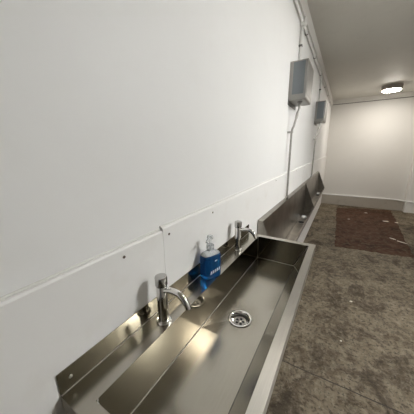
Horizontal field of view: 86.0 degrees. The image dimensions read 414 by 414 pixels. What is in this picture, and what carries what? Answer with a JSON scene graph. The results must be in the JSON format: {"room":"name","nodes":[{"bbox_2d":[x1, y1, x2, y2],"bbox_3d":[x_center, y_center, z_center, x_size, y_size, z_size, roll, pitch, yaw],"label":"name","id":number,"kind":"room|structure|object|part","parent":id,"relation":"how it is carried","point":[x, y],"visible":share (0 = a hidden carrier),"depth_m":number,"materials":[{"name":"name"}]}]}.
{"room":"public restroom","nodes":[
{"label":"public restroom","id":0,"kind":"room"},
{"bbox_2d":[0,0,330,296],"bbox_3d":[0.448,-0.269,1.647,0.138,2.522,9.705,8,17,30],"label":"wall","id":1,"kind":"structure","parent":0,"point":[121,121],"depth_m":0.48,"materials":[{"name":"paint"}]},
{"bbox_2d":[0,228,164,413],"bbox_3d":[-1.053,1.044,-0.744,0.015,1.212,3.618,8,17,30],"label":"backsplash panel","id":2,"kind":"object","parent":1,"relation":"attached to","point":[46,324],"depth_m":0.40,"materials":[{"name":"paint"}]},
{"bbox_2d":[56,224,315,413],"bbox_3d":[0.120,0.403,0.758,0.330,0.385,0.958,8,17,30],"label":"sink","id":3,"kind":"object","parent":1,"relation":"attached to","point":[223,354],"visible":0.93,"depth_m":0.57,"materials":[{"name":"metal"}]},
{"bbox_2d":[154,273,190,326],"bbox_3d":[-0.086,0.240,0.553,0.108,0.134,0.040,8,17,30],"label":"tap","id":4,"kind":"object","parent":3,"relation":"on","point":[162,291],"visible":1,"depth_m":0.55,"materials":[{"name":"silver metal"}]},
{"bbox_3d":[-0.075,0.221,0.541,0.081,0.042,0.016,8,17,30],"label":"spout","id":5,"kind":"part","parent":4,"relation":"part of","materials":[{"name":"silver metal"}]},
{"bbox_2d":[200,235,220,279],"bbox_3d":[0.013,0.171,0.773,0.075,0.154,0.046,-13,19,-40],"label":"soap bottle","id":6,"kind":"object","parent":3,"relation":"on","point":[210,259],"visible":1,"depth_m":0.76,"materials":[{"name":"blue plastic"}]},
{"bbox_2d":[233,220,256,250],"bbox_3d":[0.166,0.131,0.965,0.108,0.134,0.040,8,17,30],"label":"tap","id":7,"kind":"object","parent":3,"relation":"on","point":[238,224],"visible":1,"depth_m":0.96,"materials":[{"name":"silver metal"}]},
{"bbox_3d":[0.177,0.111,0.953,0.081,0.042,0.016,8,17,30],"label":"spout","id":8,"kind":"part","parent":7,"relation":"part of","materials":[{"name":"silver metal"}]},
{"bbox_2d":[159,165,303,286],"bbox_3d":[0.516,0.369,1.759,0.015,1.228,2.439,8,17,30],"label":"backsplash panel","id":9,"kind":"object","parent":1,"relation":"attached to","point":[184,237],"depth_m":0.87,"materials":[{"name":"paint"}]},
{"bbox_2d":[257,183,313,240],"bbox_3d":[0.806,0.084,2.025,0.148,0.383,1.695,8,17,30],"label":"trough urinal","id":10,"kind":"object","parent":1,"relation":"attached to","point":[284,220],"visible":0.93,"depth_m":1.96,"materials":[{"name":"metal"}]},
{"bbox_3d":[0.368,0.270,1.326,0.148,0.383,0.003,8,17,30],"label":"panel","id":11,"kind":"part","parent":10,"relation":"part of","materials":[{"name":"metal"}]},
{"bbox_3d":[1.244,-0.102,2.724,0.148,0.383,0.003,8,17,30],"label":"panel","id":12,"kind":"part","parent":10,"relation":"part of","materials":[{"name":"metal"}]},
{"bbox_2d":[285,102,300,198],"bbox_3d":[0.683,-0.435,1.788,0.090,0.750,0.033,0,14,5],"label":"pipe","id":13,"kind":"object","parent":1,"relation":"attached to","point":[299,103],"visible":1,"depth_m":1.77,"materials":[{"name":"grey metal"}]},
{"bbox_2d":[288,58,313,109],"bbox_3d":[0.729,-0.927,1.715,0.122,0.284,0.305,8,17,30],"label":"cistern","id":14,"kind":"object","parent":1,"relation":"attached to","point":[301,71],"visible":0.99,"depth_m":1.60,"materials":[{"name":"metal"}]},
{"bbox_3d":[0.654,-0.922,1.581,0.078,0.210,0.002,8,17,30],"label":"panel","id":15,"kind":"part","parent":14,"relation":"part of","materials":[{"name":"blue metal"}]},
{"bbox_3d":[0.727,-1.062,1.681,0.122,0.006,0.304,8,17,30],"label":"lid","id":16,"kind":"part","parent":14,"relation":"part of","materials":[{"name":"grey plastic"}]},
{"bbox_3d":[0.780,-0.942,1.680,0.002,0.198,0.260,8,17,30],"label":"panel","id":17,"kind":"part","parent":14,"relation":"part of","materials":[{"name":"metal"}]},
{"bbox_2d":[298,26,303,59],"bbox_3d":[0.738,-1.244,1.753,0.026,0.308,0.025,8,17,30],"label":"pipe","id":18,"kind":"object","parent":1,"relation":"attached to","point":[302,27],"visible":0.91,"depth_m":1.73,"materials":[{"name":"grey plastic"}]},
{"bbox_2d":[297,156,325,241],"bbox_3d":[2.093,-0.300,4.275,0.014,1.225,3.641,8,17,30],"label":"trim","id":19,"kind":"structure","parent":1,"relation":"attached to","point":[319,164],"depth_m":3.83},
{"bbox_2d":[293,0,331,106],"bbox_3d":[0.505,-1.325,1.327,0.038,0.066,9.620,8,17,30],"label":"cable conduit","id":20,"kind":"object","parent":1,"relation":"attached to","point":[303,20],"visible":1,"depth_m":1.88,"materials":[{"name":"grey plastic"}]},
{"bbox_2d":[304,171,323,207],"bbox_3d":[1.660,-0.280,3.389,0.148,0.383,1.601,8,17,30],"label":"trough urinal","id":21,"kind":"object","parent":1,"relation":"attached to","point":[314,184],"visible":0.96,"depth_m":3.56,"materials":[{"name":"metal"}]},
{"bbox_3d":[2.074,-0.456,4.049,0.148,0.383,0.003,8,17,30],"label":"panel","id":22,"kind":"part","parent":21,"relation":"part of","materials":[{"name":"metal"}]},
{"bbox_2d":[297,0,332,104],"bbox_3d":[0.490,-1.421,1.295,0.024,0.117,9.675,8,17,30],"label":"trim","id":23,"kind":"structure","parent":1,"relation":"attached to","point":[303,4],"depth_m":2.18,"materials":[{"name":"paint"}]},
{"bbox_2d":[311,123,320,176],"bbox_3d":[1.533,-0.797,3.146,0.090,0.750,0.033,0,14,5],"label":"pipe","id":24,"kind":"object","parent":1,"relation":"attached to","point":[319,123],"visible":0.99,"depth_m":3.13,"materials":[{"name":"grey metal"}]},
{"bbox_2d":[318,77,321,100],"bbox_3d":[1.564,-1.606,3.068,0.026,0.330,0.025,8,17,30],"label":"pipe","id":25,"kind":"object","parent":1,"relation":"attached to","point":[321,77],"visible":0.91,"depth_m":3.06,"materials":[{"name":"grey plastic"}]},
{"bbox_2d":[314,100,327,124],"bbox_3d":[1.580,-1.289,3.073,0.122,0.284,0.305,8,17,30],"label":"cistern","id":26,"kind":"object","parent":1,"relation":"attached to","point":[321,106],"visible":0.99,"depth_m":2.95,"materials":[{"name":"metal"}]},
{"bbox_3d":[1.504,-1.284,2.938,0.078,0.210,0.002,8,17,30],"label":"panel","id":27,"kind":"part","parent":26,"relation":"part of","materials":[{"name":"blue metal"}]},
{"bbox_2d":[266,203,413,413],"bbox_3d":[1.479,1.127,1.373,2.500,0.080,10.005,8,17,30],"label":"floor","id":28,"kind":"structure","parent":0,"point":[374,358],"depth_m":1.75,"materials":[{"name":"grey concrete"}]},
{"bbox_2d":[282,360,403,413],"bbox_3d":[1.300,1.160,1.090,2.212,0.001,0.050,8,17,30],"label":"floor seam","id":29,"kind":"structure","parent":28,"relation":"on","point":[282,360],"depth_m":1.34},
{"bbox_2d":[334,208,413,257],"bbox_3d":[3.045,0.330,4.215,1.088,0.003,2.822,8,17,30],"label":"covering","id":30,"kind":"object","parent":28,"relation":"on","point":[360,229],"visible":1,"depth_m":3.81,"materials":[{"name":"brown carpet"}]},
{"bbox_2d":[307,0,413,99],"bbox_3d":[1.437,-1.393,0.727,2.500,0.080,10.005,8,17,30],"label":"ceiling","id":31,"kind":"structure","parent":0,"point":[365,46],"depth_m":2.43,"materials":[{"name":"paint"}]},
{"bbox_2d":[381,83,403,92],"bbox_3d":[3.423,-2.199,4.104,0.320,0.099,0.320,8,17,30],"label":"ceiling light","id":32,"kind":"object","parent":31,"relation":"attached to","point":[393,87],"visible":1,"depth_m":4.01,"materials":[{"name":"white plastic"}]},
{"bbox_2d":[382,88,401,92],"bbox_3d":[3.424,-2.159,4.115,0.284,0.017,0.284,8,17,30],"label":"diffuser","id":33,"kind":"object","parent":32,"relation":"attached to","point":[385,90],"depth_m":4.07,"materials":[{"name":"white plastic"}]},
{"bbox_2d":[323,97,413,199],"bbox_3d":[4.002,-1.215,5.111,2.500,2.522,0.120,8,17,30],"label":"wall","id":34,"kind":"structure","parent":0,"point":[370,151],"depth_m":5.14,"materials":[{"name":"paint"}]},
{"bbox_2d":[321,194,403,210],"bbox_3d":[3.752,-0.122,5.468,1.664,0.235,0.030,8,17,30],"label":"baseboard","id":35,"kind":"structure","parent":34,"relation":"attached to","point":[327,199],"depth_m":5.41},
{"bbox_2d":[322,193,413,202],"bbox_3d":[3.963,-0.213,5.266,2.188,0.037,0.161,9,18,35],"label":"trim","id":36,"kind":"structure","parent":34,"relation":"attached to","point":[322,193],"depth_m":5.32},
{"bbox_2d":[333,91,413,104],"bbox_3d":[3.939,-2.374,4.751,2.212,0.097,0.030,8,17,30],"label":"trim","id":37,"kind":"structure","parent":34,"relation":"attached to","point":[411,93],"depth_m":4.87,"materials":[{"name":"paint"}]},
{"bbox_2d":[402,156,413,212],"bbox_3d":[4.642,-1.029,4.590,0.534,2.400,0.160,8,17,30],"label":"trim","id":38,"kind":"structure","parent":34,"relation":"attached to","point":[408,207],"depth_m":4.84,"materials":[{"name":"paint"}]}
]}

